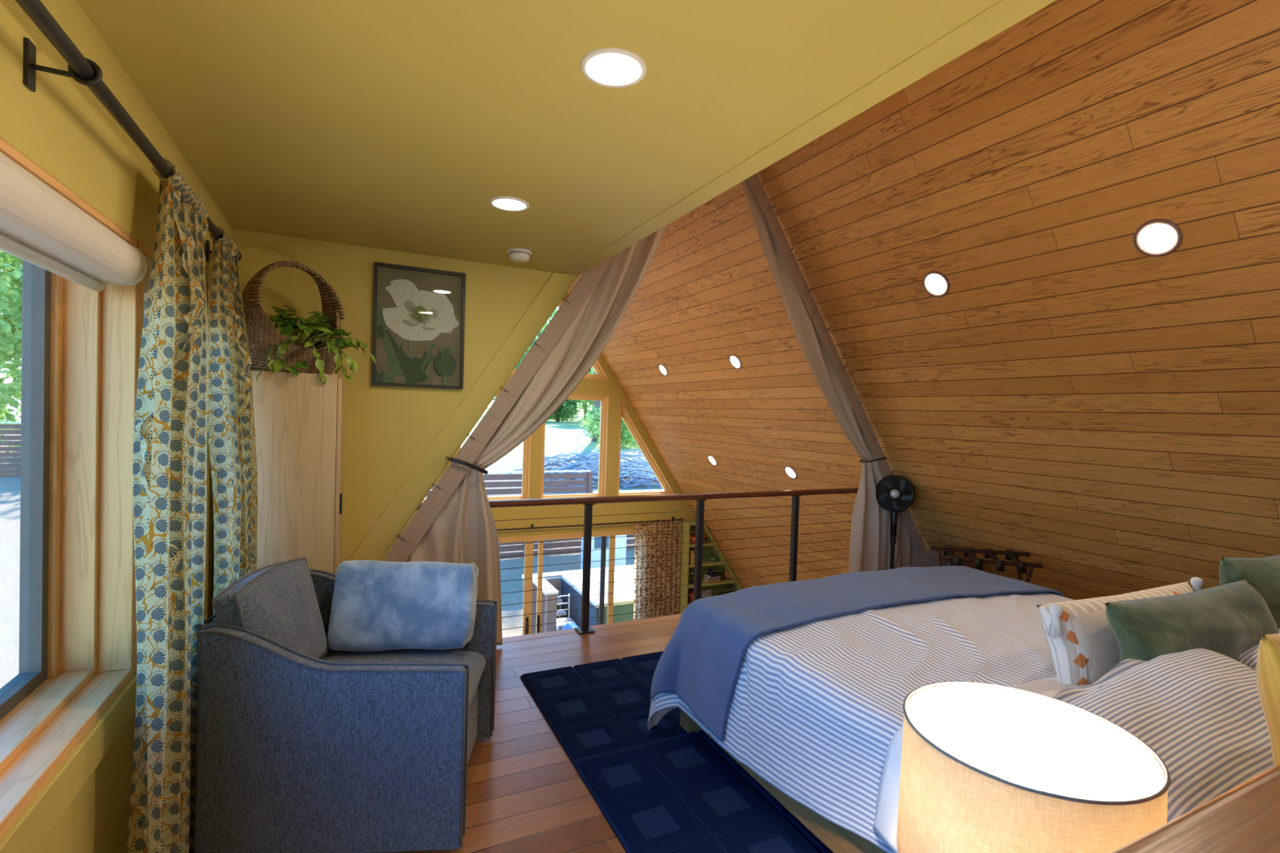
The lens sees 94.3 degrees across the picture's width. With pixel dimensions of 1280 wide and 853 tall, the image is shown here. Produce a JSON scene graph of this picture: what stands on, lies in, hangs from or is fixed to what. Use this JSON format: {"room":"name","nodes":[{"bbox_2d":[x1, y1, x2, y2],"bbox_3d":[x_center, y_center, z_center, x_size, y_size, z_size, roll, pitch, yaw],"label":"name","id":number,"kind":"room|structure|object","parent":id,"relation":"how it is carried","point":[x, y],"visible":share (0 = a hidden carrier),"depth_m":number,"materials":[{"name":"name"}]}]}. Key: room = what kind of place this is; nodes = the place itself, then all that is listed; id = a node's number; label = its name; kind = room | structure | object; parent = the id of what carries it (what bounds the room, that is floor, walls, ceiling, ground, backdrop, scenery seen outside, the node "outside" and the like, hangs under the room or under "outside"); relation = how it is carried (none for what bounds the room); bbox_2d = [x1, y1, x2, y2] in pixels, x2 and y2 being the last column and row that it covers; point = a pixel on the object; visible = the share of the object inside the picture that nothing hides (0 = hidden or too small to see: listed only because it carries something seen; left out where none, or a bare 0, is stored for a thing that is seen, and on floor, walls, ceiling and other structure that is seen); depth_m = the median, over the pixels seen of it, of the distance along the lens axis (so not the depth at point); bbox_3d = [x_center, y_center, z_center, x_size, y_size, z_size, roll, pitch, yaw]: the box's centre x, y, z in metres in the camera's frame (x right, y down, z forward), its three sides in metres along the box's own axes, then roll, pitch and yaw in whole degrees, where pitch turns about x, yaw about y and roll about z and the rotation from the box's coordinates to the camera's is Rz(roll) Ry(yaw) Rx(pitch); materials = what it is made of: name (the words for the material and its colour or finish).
{"room":"loft bedroom","nodes":[
{"label":"loft bedroom","id":0,"kind":"room"},
{"bbox_2d":[0,0,233,852],"bbox_3d":[-1.159,0.272,0.813,0.200,2.450,5.050,1,1,-26],"label":"wall","id":1,"kind":"structure","parent":0,"point":[62,126],"depth_m":1.48,"materials":[{"name":"yellow paint"}]},
{"bbox_2d":[0,137,138,838],"bbox_3d":[-0.889,0.152,0.250,0.214,1.300,3.310,1,1,-26],"label":"window","id":2,"kind":"structure","parent":1,"relation":"in","point":[79,353],"depth_m":1.66,"materials":[{"name":"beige wood"}]},
{"bbox_2d":[0,151,146,291],"bbox_3d":[-0.783,-0.395,0.245,0.121,0.144,3.197,1,1,-26],"label":"roller shade","id":3,"kind":"object","parent":2,"relation":"attached to","point":[40,227],"visible":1,"depth_m":1.28,"materials":[{"name":"fabric"}]},
{"bbox_2d":[0,590,207,852],"bbox_3d":[-0.949,0.842,0.602,0.018,0.102,4.450,1,1,-26],"label":"trim","id":4,"kind":"structure","parent":1,"relation":"attached to","point":[27,833],"depth_m":1.35,"materials":[{"name":"yellow paint"}]},
{"bbox_2d":[15,0,241,262],"bbox_3d":[-0.918,-0.687,0.717,0.115,0.090,4.332,1,1,-26],"label":"curtain rod","id":5,"kind":"object","parent":1,"relation":"attached to","point":[83,70],"visible":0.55,"depth_m":1.17,"materials":[{"name":"black metal"}]},
{"bbox_2d":[126,157,208,852],"bbox_3d":[-1.414,0.323,1.804,0.120,2.188,0.700,1,1,-26],"label":"floral curtain","id":6,"kind":"object","parent":5,"relation":"hanging from","point":[171,426],"visible":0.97,"depth_m":1.69,"materials":[{"name":"multicoloured fabric"}]},
{"bbox_2d":[206,225,257,621],"bbox_3d":[-1.660,0.302,2.413,0.186,2.188,0.583,1,1,-33],"label":"floral curtain","id":7,"kind":"object","parent":5,"relation":"hanging from","point":[230,406],"visible":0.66,"depth_m":2.31,"materials":[{"name":"multicoloured fabric"}]},
{"bbox_2d":[133,247,144,672],"bbox_3d":[-1.600,0.102,1.744,0.206,1.270,0.044,1,1,-26],"label":"trim","id":8,"kind":"structure","parent":1,"relation":"attached to","point":[140,306],"depth_m":1.78,"materials":[{"name":"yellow wood"}]},
{"bbox_2d":[133,241,153,673],"bbox_3d":[-1.787,0.084,2.119,0.214,1.300,0.840,1,1,-26],"label":"window","id":9,"kind":"structure","parent":1,"relation":"in","point":[148,252],"depth_m":1.83,"materials":[{"name":"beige wood"}]},
{"bbox_2d":[143,255,207,313],"bbox_3d":[-1.699,-0.465,2.150,0.121,0.144,0.777,1,1,-26],"label":"roller shade","id":10,"kind":"object","parent":1,"relation":"attached to","point":[148,260],"visible":0.12,"depth_m":1.81,"materials":[{"name":"fabric"}]},
{"bbox_2d":[0,379,664,688],"bbox_3d":[-9.384,0.409,31.027,100.000,6.193,92.000,1,1,-26],"label":"ground","id":11,"kind":"structure","parent":0,"point":[566,437],"depth_m":14.41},
{"bbox_2d":[0,422,21,477],"bbox_3d":[-23.075,1.074,13.315,22.290,2.580,0.113,1,1,-33],"label":"slatted fence","id":12,"kind":"object","parent":11,"relation":"on","point":[2,426],"visible":0.02,"depth_m":16.76,"materials":[{"name":"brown wood"}]},
{"bbox_2d":[0,252,22,446],"bbox_3d":[-18.538,-4.299,19.845,7.012,10.852,5.034,1,1,-23],"label":"leafy tree","id":13,"kind":"object","parent":11,"relation":"on","point":[12,348],"visible":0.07,"depth_m":18.41,"materials":[{"name":"green plant"}]},
{"bbox_2d":[0,249,22,435],"bbox_3d":[-20.147,-4.390,19.962,7.789,10.754,5.796,1,1,-26],"label":"leafy tree","id":14,"kind":"object","parent":11,"relation":"on","point":[13,282],"visible":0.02,"depth_m":19.31,"materials":[{"name":"green plant"}]},
{"bbox_2d":[0,261,22,430],"bbox_3d":[-26.429,-6.340,23.734,9.980,13.549,7.728,1,1,-26],"label":"leafy tree","id":15,"kind":"object","parent":11,"relation":"on","point":[12,264],"visible":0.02,"depth_m":22.77,"materials":[{"name":"green plant"}]},
{"bbox_2d":[8,254,22,279],"bbox_3d":[-18.109,-3.857,18.974,5.214,10.157,3.670,1,1,-26],"label":"leafy tree","id":16,"kind":"object","parent":11,"relation":"on","point":[10,255],"visible":0.02,"depth_m":18.91,"materials":[{"name":"green plant"}]},
{"bbox_2d":[424,470,592,559],"bbox_3d":[-4.232,2.600,13.819,6.550,3.080,0.110,1,1,-26],"label":"slatted fence","id":17,"kind":"object","parent":11,"relation":"on","point":[588,475],"visible":0.14,"depth_m":14.73,"materials":[{"name":"brown wood"}]},
{"bbox_2d":[485,337,536,409],"bbox_3d":[-8.726,-4.303,47.502,8.500,8.430,5.689,1,1,-26],"label":"leafy tree","id":18,"kind":"object","parent":11,"relation":"on","point":[518,363],"visible":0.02,"depth_m":46.51,"materials":[{"name":"green plant"}]},
{"bbox_2d":[495,323,591,413],"bbox_3d":[-7.691,-5.798,51.532,10.602,10.203,8.597,1,1,-19],"label":"leafy tree","id":19,"kind":"object","parent":11,"relation":"on","point":[578,408],"visible":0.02,"depth_m":53.99,"materials":[{"name":"green plant"}]},
{"bbox_2d":[531,576,558,634],"bbox_3d":[-1.794,3.510,10.916,0.240,1.240,1.090,1,1,-26],"label":"wall","id":20,"kind":"structure","parent":11,"relation":"on","point":[551,593],"depth_m":10.51,"materials":[{"name":"paint"}]},
{"bbox_2d":[520,328,580,422],"bbox_3d":[-5.364,-3.448,39.380,5.774,6.488,4.310,1,1,-26],"label":"leafy tree","id":21,"kind":"object","parent":11,"relation":"on","point":[568,408],"visible":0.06,"depth_m":38.69,"materials":[{"name":"green plant"}]},
{"bbox_2d":[534,306,592,419],"bbox_3d":[-4.290,-6.481,45.198,9.189,12.150,6.876,1,1,-26],"label":"leafy tree","id":22,"kind":"object","parent":11,"relation":"on","point":[555,310],"visible":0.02,"depth_m":44.79,"materials":[{"name":"green plant"}]},
{"bbox_2d":[555,593,575,630],"bbox_3d":[-1.380,3.508,10.654,0.348,0.881,0.388,1,1,-26],"label":"metal chair","id":23,"kind":"object","parent":11,"relation":"on","point":[566,619],"visible":0.41,"depth_m":10.75,"materials":[{"name":"white metal"}]},
{"bbox_2d":[561,622,578,630],"bbox_3d":[-1.179,3.675,10.124,0.550,0.678,0.580,1,1,-26],"label":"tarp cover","id":24,"kind":"object","parent":11,"relation":"on","point":[568,625],"visible":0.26,"depth_m":10.07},
{"bbox_2d":[521,564,634,631],"bbox_3d":[-0.104,3.520,11.484,3.900,1.100,2.150,1,1,-26],"label":"deck","id":25,"kind":"object","parent":11,"relation":"on","point":[565,580],"visible":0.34,"depth_m":11.03,"materials":[{"name":"stone"}]},
{"bbox_2d":[555,597,566,630],"bbox_3d":[-1.544,3.618,11.129,0.360,0.530,0.950,1,1,-26],"label":"steps","id":26,"kind":"structure","parent":25,"relation":"attached to","point":[560,601],"depth_m":11.21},
{"bbox_2d":[577,368,594,413],"bbox_3d":[-2.396,-3.737,36.497,5.671,7.510,3.864,1,1,-28],"label":"leafy tree","id":27,"kind":"object","parent":11,"relation":"on","point":[579,401],"visible":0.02,"depth_m":36.15,"materials":[{"name":"green plant"}]},
{"bbox_2d":[514,451,661,488],"bbox_3d":[-1.198,1.442,19.786,5.862,1.326,1.648,1,1,-26],"label":"brush pile","id":28,"kind":"object","parent":11,"relation":"on","point":[629,469],"visible":0.57,"depth_m":19.69,"materials":[{"name":"wood"}]},
{"bbox_2d":[591,370,599,442],"bbox_3d":[-1.986,-6.447,25.976,4.885,14.455,3.809,1,1,-26],"label":"leafy tree","id":29,"kind":"object","parent":11,"relation":"on","point":[597,403],"visible":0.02,"depth_m":26.09,"materials":[{"name":"green plant"}]},
{"bbox_2d":[580,534,626,569],"bbox_3d":[-0.859,2.792,14.008,1.000,1.800,0.700,1,1,-26],"label":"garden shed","id":30,"kind":"object","parent":11,"relation":"on","point":[620,542],"visible":0.14,"depth_m":13.82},
{"bbox_2d":[578,405,637,449],"bbox_3d":[-0.883,0.104,24.898,3.079,2.204,2.319,1,1,-26],"label":"leafy shrub","id":31,"kind":"object","parent":11,"relation":"on","point":[627,437],"visible":0.26,"depth_m":24.63,"materials":[{"name":"green plant"}]},
{"bbox_2d":[592,488,663,551],"bbox_3d":[1.885,3.027,16.773,7.050,2.580,0.110,1,1,-26],"label":"slatted fence","id":32,"kind":"object","parent":11,"relation":"on","point":[628,541],"visible":0.04,"depth_m":15.74,"materials":[{"name":"brown wood"}]},
{"bbox_2d":[233,228,553,563],"bbox_3d":[-1.442,0.203,3.544,2.154,2.450,0.120,1,1,-26],"label":"wall","id":33,"kind":"structure","parent":0,"point":[388,431],"depth_m":3.42,"materials":[{"name":"yellow paint"}]},
{"bbox_2d":[371,262,466,389],"bbox_3d":[-1.298,-0.578,3.501,0.505,0.708,0.029,1,1,-26],"label":"framed print","id":34,"kind":"object","parent":33,"relation":"attached to","point":[418,340],"visible":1,"depth_m":3.50,"materials":[{"name":"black paper"}]},
{"bbox_2d":[349,272,578,560],"bbox_3d":[-1.227,0.195,3.575,1.740,2.418,0.009,1,1,-26],"label":"sloped beam","id":35,"kind":"structure","parent":33,"relation":"attached to","point":[397,513],"depth_m":3.63,"materials":[{"name":"yellow paint"}]},
{"bbox_2d":[564,0,1056,275],"bbox_3d":[0.649,-0.980,1.702,0.176,0.134,5.170,1,1,-26],"label":"ceiling beam","id":36,"kind":"structure","parent":33,"relation":"attached to","point":[1002,15],"depth_m":1.69,"materials":[{"name":"yellow paint"}]},
{"bbox_2d":[188,618,679,852],"bbox_3d":[1.350,1.532,2.103,5.913,0.030,5.120,1,1,-26],"label":"floor","id":37,"kind":"structure","parent":0,"point":[525,794],"depth_m":2.51,"materials":[{"name":"brown wood"}]},
{"bbox_2d":[251,370,343,574],"bbox_3d":[-1.783,0.568,3.028,0.473,1.662,0.522,1,1,-26],"label":"tall cabinet","id":38,"kind":"object","parent":37,"relation":"on","point":[299,419],"visible":0.45,"depth_m":2.81,"materials":[{"name":"brown wood"}]},
{"bbox_2d":[241,261,344,374],"bbox_3d":[-1.732,-0.539,2.967,0.456,0.563,0.387,1,1,-26],"label":"wicker basket","id":39,"kind":"object","parent":38,"relation":"on","point":[263,335],"visible":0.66,"depth_m":2.82,"materials":[{"name":"wicker"}]},
{"bbox_2d":[256,305,375,386],"bbox_3d":[-1.684,-0.402,2.948,0.492,0.394,0.509,2,1,29],"label":"pothos plant","id":40,"kind":"object","parent":39,"relation":"in","point":[281,324],"visible":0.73,"depth_m":2.90,"materials":[{"name":"green plant"}]},
{"bbox_2d":[193,569,497,852],"bbox_3d":[-1.080,1.038,2.339,0.905,0.756,0.752,2,1,-6],"label":"upholstered armchair","id":41,"kind":"object","parent":37,"relation":"on","point":[340,751],"visible":0.91,"depth_m":1.98,"materials":[{"name":"fabric"}]},
{"bbox_2d":[212,557,328,658],"bbox_3d":[-1.368,0.749,2.236,0.215,0.442,0.512,2,1,-6],"label":"cushion","id":42,"kind":"object","parent":41,"relation":"on","point":[277,602],"visible":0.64,"depth_m":2.17,"materials":[{"name":"fabric"}]},
{"bbox_2d":[327,560,478,652],"bbox_3d":[-1.016,0.773,2.574,0.594,0.374,0.215,2,1,-6],"label":"pillow","id":43,"kind":"object","parent":41,"relation":"on","point":[377,606],"visible":1,"depth_m":2.52,"materials":[{"name":"fabric"}]},
{"bbox_2d":[320,650,487,708],"bbox_3d":[-1.023,1.046,2.345,0.730,0.158,0.604,2,1,-6],"label":"seat cushion","id":44,"kind":"object","parent":41,"relation":"on","point":[477,660],"depth_m":2.51,"materials":[{"name":"fabric"}]},
{"bbox_2d":[416,487,858,634],"bbox_3d":[0.387,0.970,4.473,3.950,0.929,0.110,1,1,-26],"label":"cable railing","id":45,"kind":"object","parent":37,"relation":"on","point":[588,502],"visible":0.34,"depth_m":4.34,"materials":[{"name":"black metal"}]},
{"bbox_2d":[520,651,833,852],"bbox_3d":[0.544,1.469,2.527,1.478,0.026,2.588,1,1,-26],"label":"area rug","id":46,"kind":"object","parent":37,"relation":"on","point":[664,788],"visible":0.4,"depth_m":2.49,"materials":[{"name":"carpet"}]},
{"bbox_2d":[680,709,886,852],"bbox_3d":[1.477,1.353,2.352,1.900,0.294,2.030,1,1,-26],"label":"platform bed","id":47,"kind":"object","parent":37,"relation":"on","point":[837,839],"visible":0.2,"depth_m":2.00,"materials":[{"name":"brown wood"}]},
{"bbox_3d":[1.503,1.061,2.309,1.790,0.288,1.930,1,1,-26],"label":"mattress","id":48,"kind":"object","parent":47,"relation":"on","visible":0},
{"bbox_2d":[647,591,1074,852],"bbox_3d":[1.411,1.196,2.465,2.178,0.776,1.904,1,1,-26],"label":"striped duvet","id":49,"kind":"object","parent":48,"relation":"on","point":[815,712],"visible":0.37,"depth_m":2.12,"materials":[{"name":"fabric"}]},
{"bbox_2d":[650,565,1063,742],"bbox_3d":[1.141,1.046,2.956,2.114,0.532,0.687,1,1,-26],"label":"blanket","id":50,"kind":"object","parent":49,"relation":"on","point":[700,664],"visible":0.97,"depth_m":2.68,"materials":[{"name":"fabric"}]},
{"bbox_2d":[872,675,1092,852],"bbox_3d":[1.713,1.010,1.826,2.063,0.360,0.761,1,1,-26],"label":"sheet","id":51,"kind":"object","parent":49,"relation":"on","point":[885,825],"visible":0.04,"depth_m":1.68,"materials":[{"name":"white fabric"}]},
{"bbox_2d":[1105,579,1279,662],"bbox_3d":[1.847,0.720,1.966,0.863,0.329,0.255,1,1,-25],"label":"velvet pillow","id":52,"kind":"object","parent":51,"relation":"on","point":[1228,620],"visible":0.63,"depth_m":1.85,"materials":[{"name":"fabric"}]},
{"bbox_2d":[1218,554,1279,628],"bbox_3d":[2.471,0.698,2.262,0.500,0.384,0.287,1,1,-20],"label":"velvet pillow","id":53,"kind":"object","parent":51,"relation":"on","point":[1263,575],"visible":0.44,"depth_m":2.22,"materials":[{"name":"fabric"}]},
{"bbox_2d":[1036,577,1204,684],"bbox_3d":[1.766,0.765,2.128,0.948,0.370,0.210,1,1,-24],"label":"lumbar pillow","id":54,"kind":"object","parent":48,"relation":"on","point":[1083,646],"visible":0.34,"depth_m":1.95,"materials":[{"name":"beige fabric"}]},
{"bbox_2d":[1051,648,1274,822],"bbox_3d":[1.468,0.825,1.534,1.010,0.318,0.487,1,1,-29],"label":"striped pillow","id":55,"kind":"object","parent":48,"relation":"on","point":[1200,710],"visible":0.61,"depth_m":1.45,"materials":[{"name":"fabric"}]},
{"bbox_2d":[1238,628,1279,671],"bbox_3d":[2.369,0.844,1.967,1.010,0.318,0.487,1,1,-29],"label":"striped pillow","id":56,"kind":"object","parent":48,"relation":"on","point":[1248,658],"visible":0.09,"depth_m":1.89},
{"bbox_2d":[1256,633,1279,766],"bbox_3d":[1.558,0.671,1.301,0.501,0.446,0.202,1,1,-22],"label":"pillow","id":57,"kind":"object","parent":48,"relation":"on","point":[1268,666],"visible":0.94,"depth_m":1.25,"materials":[{"name":"fabric"}]},
{"bbox_2d":[875,475,915,568],"bbox_3d":[2.160,0.946,5.068,0.280,1.063,0.280,1,1,-26],"label":"pedestal fan","id":58,"kind":"object","parent":37,"relation":"on","point":[895,494],"visible":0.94,"depth_m":5.05,"materials":[{"name":"black plastic"}]},
{"bbox_2d":[876,476,913,511],"bbox_3d":[2.159,0.571,5.031,0.292,0.291,0.034,2,1,23],"label":"grille","id":59,"kind":"object","parent":58,"relation":"attached to","point":[894,493],"depth_m":5.05,"materials":[{"name":"black plastic"}]},
{"bbox_2d":[911,550,968,567],"bbox_3d":[2.451,1.257,4.841,0.446,0.470,0.446,1,1,-26],"label":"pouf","id":60,"kind":"object","parent":37,"relation":"on","point":[929,558],"visible":0.26,"depth_m":4.77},
{"bbox_2d":[930,545,1042,582],"bbox_3d":[2.553,1.212,4.423,0.690,0.570,0.339,2,1,11],"label":"luggage rack","id":61,"kind":"object","parent":37,"relation":"on","point":[1021,566],"visible":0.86,"depth_m":4.38,"materials":[{"name":"brown wood"}]},
{"bbox_2d":[1111,764,1279,852],"bbox_3d":[1.962,1.024,1.299,3.600,1.060,0.135,1,1,-26],"label":"headboard","id":62,"kind":"object","parent":37,"relation":"on","point":[1245,818],"visible":1,"depth_m":0.69,"materials":[{"name":"brown wood"}]},
{"bbox_3d":[0.631,1.220,1.069,0.450,0.595,0.480,1,1,-26],"label":"nightstand","id":63,"kind":"object","parent":37,"relation":"on","visible":0},
{"bbox_2d":[896,681,1170,852],"bbox_3d":[0.652,0.722,1.024,0.381,0.401,0.381,1,1,-26],"label":"table lamp","id":64,"kind":"object","parent":63,"relation":"on","point":[985,767],"visible":0.98,"depth_m":1.01,"materials":[{"name":"fabric"}]},
{"bbox_2d":[76,0,999,273],"bbox_3d":[-0.327,-0.996,1.166,2.059,0.120,5.050,1,1,-26],"label":"ceiling","id":65,"kind":"structure","parent":0,"point":[393,125],"depth_m":1.72,"materials":[{"name":"yellow paint"}]},
{"bbox_2d":[488,195,529,211],"bbox_3d":[-0.570,-0.972,2.593,0.172,0.009,0.172,1,1,-26],"label":"recessed light","id":66,"kind":"object","parent":65,"relation":"in","point":[501,202],"visible":1,"depth_m":2.58,"materials":[{"name":"white plastic"}]},
{"bbox_2d":[506,248,532,262],"bbox_3d":[-0.684,-0.968,3.372,0.140,0.054,0.140,1,1,-26],"label":"smoke detector","id":67,"kind":"object","parent":65,"relation":"attached to","point":[517,255],"visible":1,"depth_m":3.33,"materials":[{"name":"white plastic"}]},
{"bbox_2d":[580,47,646,88],"bbox_3d":[-0.069,-0.934,1.549,0.172,0.009,0.172,1,1,-26],"label":"recessed light","id":68,"kind":"object","parent":65,"relation":"in","point":[608,67],"visible":1,"depth_m":1.54,"materials":[{"name":"white plastic"}]},
{"bbox_2d":[382,293,696,560],"bbox_3d":[-1.529,0.658,8.702,8.835,6.652,0.160,1,1,-26],"label":"wall","id":69,"kind":"structure","parent":0,"point":[611,387],"depth_m":9.07,"materials":[{"name":"yellow paint"}]},
{"bbox_2d":[456,391,531,500],"bbox_3d":[-2.080,0.291,8.419,1.040,1.584,0.159,1,1,-26],"label":"window","id":70,"kind":"structure","parent":69,"relation":"in","point":[526,443],"depth_m":8.61,"materials":[{"name":"brown wood"}]},
{"bbox_2d":[399,516,683,536],"bbox_3d":[-1.312,1.458,8.668,4.404,0.072,0.142,1,1,-26],"label":"curtain rod","id":71,"kind":"object","parent":69,"relation":"attached to","point":[673,517],"visible":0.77,"depth_m":8.81,"materials":[{"name":"black metal"}]},
{"bbox_2d":[633,520,681,620],"bbox_3d":[0.258,2.741,9.426,0.838,2.500,0.076,1,1,-26],"label":"patterned curtain","id":72,"kind":"object","parent":71,"relation":"hanging from","point":[664,528],"visible":0.59,"depth_m":9.41,"materials":[{"name":"fabric"}]},
{"bbox_2d":[511,299,608,379],"bbox_3d":[-1.488,-1.431,8.641,2.226,1.387,0.159,1,1,-26],"label":"window","id":73,"kind":"structure","parent":69,"relation":"in","point":[601,375],"depth_m":9.04,"materials":[{"name":"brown wood"}]},
{"bbox_2d":[497,528,634,635],"bbox_3d":[-1.545,2.779,8.745,3.500,2.390,0.198,1,1,-26],"label":"door","id":74,"kind":"structure","parent":69,"relation":"in","point":[529,548],"depth_m":8.79,"materials":[{"name":"glass"},{"name":"pine"},{"name":"black metal"}]},
{"bbox_2d":[540,394,608,498],"bbox_3d":[-1.002,0.313,8.938,1.035,1.584,0.159,1,1,-26],"label":"window","id":75,"kind":"structure","parent":69,"relation":"in","point":[604,400],"depth_m":9.10,"materials":[{"name":"brown wood"}]},
{"bbox_2d":[617,399,674,496],"bbox_3d":[0.107,0.358,9.472,1.052,1.540,0.159,1,1,-26],"label":"window","id":76,"kind":"structure","parent":69,"relation":"in","point":[624,414],"depth_m":9.41,"materials":[{"name":"brown wood"}]},
{"bbox_2d":[502,613,681,643],"bbox_3d":[1.655,1.672,2.305,5.243,0.301,5.210,1,1,-26],"label":"trim","id":77,"kind":"structure","parent":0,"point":[515,638],"depth_m":4.18,"materials":[{"name":"brown wood"}]},
{"bbox_2d":[567,0,1279,599],"bbox_3d":[2.566,0.826,5.286,4.610,6.719,9.850,1,1,-26],"label":"ceiling","id":78,"kind":"structure","parent":0,"point":[1100,409],"depth_m":3.51,"materials":[{"name":"brown wood"}]},
{"bbox_2d":[658,364,667,376],"bbox_3d":[0.298,-0.729,7.653,0.106,0.152,0.181,1,1,-28],"label":"recessed light","id":79,"kind":"object","parent":78,"relation":"in","point":[662,369],"visible":1,"depth_m":7.65,"materials":[{"name":"beige"}]},
{"bbox_2d":[707,454,717,466],"bbox_3d":[0.978,0.457,8.023,0.106,0.152,0.181,1,1,-28],"label":"recessed light","id":80,"kind":"object","parent":78,"relation":"in","point":[711,459],"visible":1,"depth_m":8.02,"materials":[{"name":"beige"}]},
{"bbox_2d":[728,354,742,368],"bbox_3d":[0.995,-0.676,6.203,0.106,0.152,0.181,1,1,-28],"label":"recessed light","id":81,"kind":"object","parent":78,"relation":"in","point":[734,360],"visible":1,"depth_m":6.20,"materials":[{"name":"beige"}]},
{"bbox_2d":[784,466,797,479],"bbox_3d":[1.671,0.510,6.582,0.106,0.152,0.181,1,1,-28],"label":"recessed light","id":82,"kind":"object","parent":78,"relation":"in","point":[788,470],"visible":1,"depth_m":6.58,"materials":[{"name":"beige"}]},
{"bbox_2d":[742,173,927,573],"bbox_3d":[1.637,-0.466,4.903,2.664,3.859,0.131,1,1,-26],"label":"drape","id":83,"kind":"object","parent":78,"relation":"hanging from","point":[869,541],"visible":0.81,"depth_m":4.94,"materials":[{"name":"grey fabric"}]},
{"bbox_2d":[922,271,950,297],"bbox_3d":[1.905,-0.916,3.821,0.109,0.155,0.185,1,1,-28],"label":"recessed light","id":84,"kind":"object","parent":78,"relation":"in","point":[935,284],"visible":1,"depth_m":3.82,"materials":[{"name":"beige"}]},
{"bbox_2d":[1133,218,1182,257],"bbox_3d":[2.411,-0.878,2.767,0.109,0.155,0.185,1,1,-28],"label":"recessed light","id":85,"kind":"object","parent":78,"relation":"in","point":[1150,239],"visible":1,"depth_m":2.76,"materials":[{"name":"beige"}]},
{"bbox_3d":[0.493,4.194,4.331,9.200,0.100,9.700,1,1,-26],"label":"floor","id":86,"kind":"structure","parent":0,"visible":0},
{"bbox_2d":[678,519,742,613],"bbox_3d":[1.566,2.797,10.022,1.994,2.508,0.278,1,1,-26],"label":"shelves","id":87,"kind":"object","parent":86,"relation":"on","point":[690,526],"visible":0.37,"depth_m":9.72,"materials":[{"name":"wood"}]},
{"bbox_2d":[688,589,693,603],"bbox_3d":[0.875,2.759,9.668,0.180,0.220,0.180,1,1,-26],"label":"jar","id":88,"kind":"object","parent":87,"relation":"on","point":[690,597],"visible":0.38,"depth_m":9.61,"materials":[{"name":"ceramic"}]},
{"bbox_2d":[689,567,693,576],"bbox_3d":[0.843,2.340,9.637,0.080,0.170,0.080,1,1,-26],"label":"wine glass","id":89,"kind":"object","parent":87,"relation":"hanging from","point":[691,571],"visible":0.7,"depth_m":9.61,"materials":[{"name":"white"}]},
{"bbox_2d":[689,533,706,543],"bbox_3d":[0.908,1.834,9.650,0.330,0.120,0.330,1,1,-26],"label":"serving bowl","id":90,"kind":"object","parent":87,"relation":"on","point":[692,538],"visible":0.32,"depth_m":9.57,"materials":[{"name":"orange ceramic"}]},
{"bbox_2d":[701,589,711,598],"bbox_3d":[1.096,2.778,9.830,0.200,0.151,0.037,1,1,-26],"label":"framed photo","id":91,"kind":"object","parent":87,"relation":"on","point":[709,594],"visible":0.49,"depth_m":9.83},
{"bbox_2d":[702,578,719,582],"bbox_3d":[1.179,2.542,9.806,0.240,0.026,0.160,1,1,-20],"label":"book","id":92,"kind":"object","parent":87,"relation":"on","point":[704,580],"visible":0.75,"depth_m":9.74,"materials":[{"name":"white paper"}]},
{"bbox_2d":[703,577,719,581],"bbox_3d":[1.185,2.518,9.807,0.220,0.022,0.160,1,1,-24],"label":"book","id":93,"kind":"object","parent":92,"relation":"on","point":[704,578],"visible":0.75,"depth_m":9.74,"materials":[{"name":"white paper"}]},
{"bbox_2d":[703,576,720,580],"bbox_3d":[1.190,2.497,9.809,0.230,0.020,0.160,1,1,-28],"label":"book","id":94,"kind":"object","parent":93,"relation":"on","point":[704,576],"visible":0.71,"depth_m":9.75,"materials":[{"name":"white paper"}]},
{"bbox_3d":[1.195,2.476,9.811,0.210,0.022,0.160,1,1,-32],"label":"book","id":95,"kind":"object","parent":94,"relation":"on","visible":0},
{"bbox_2d":[704,572,721,577],"bbox_3d":[1.200,2.450,9.812,0.240,0.030,0.160,1,2,-36],"label":"book","id":96,"kind":"object","parent":95,"relation":"on","point":[714,574],"visible":0.91,"depth_m":9.77,"materials":[{"name":"black paper"}]},
{"bbox_2d":[706,568,713,574],"bbox_3d":[1.159,2.392,9.789,0.140,0.084,0.141,1,1,-26],"label":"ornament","id":97,"kind":"object","parent":96,"relation":"on","point":[709,570],"visible":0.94,"depth_m":9.77,"materials":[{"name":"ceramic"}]},
{"bbox_2d":[708,555,717,562],"bbox_3d":[1.199,2.193,9.803,0.150,0.075,0.150,1,1,-26],"label":"bowl","id":98,"kind":"object","parent":87,"relation":"on","point":[711,558],"visible":0.96,"depth_m":9.77,"materials":[{"name":"ceramic"}]},
{"bbox_2d":[723,567,730,579],"bbox_3d":[1.473,2.456,9.982,0.150,0.210,0.045,1,1,-26],"label":"framed photo","id":99,"kind":"object","parent":87,"relation":"on","point":[726,576],"visible":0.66,"depth_m":9.96},
{"bbox_2d":[724,569,730,578],"bbox_3d":[1.473,2.456,9.983,0.124,0.184,0.006,1,-7,-26],"label":"print","id":100,"kind":"object","parent":99,"relation":"attached to","point":[726,576],"depth_m":9.97},
{"bbox_3d":[-1.527,0.725,3.317,4.475,6.752,9.850,1,1,-26],"label":"ceiling","id":101,"kind":"structure","parent":0,"visible":0},
{"bbox_2d":[382,225,666,645],"bbox_3d":[-0.643,-0.494,3.811,2.583,3.897,0.159,1,1,-27],"label":"drape","id":102,"kind":"object","parent":101,"relation":"hanging from","point":[455,523],"visible":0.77,"depth_m":3.75,"materials":[{"name":"beige fabric"}]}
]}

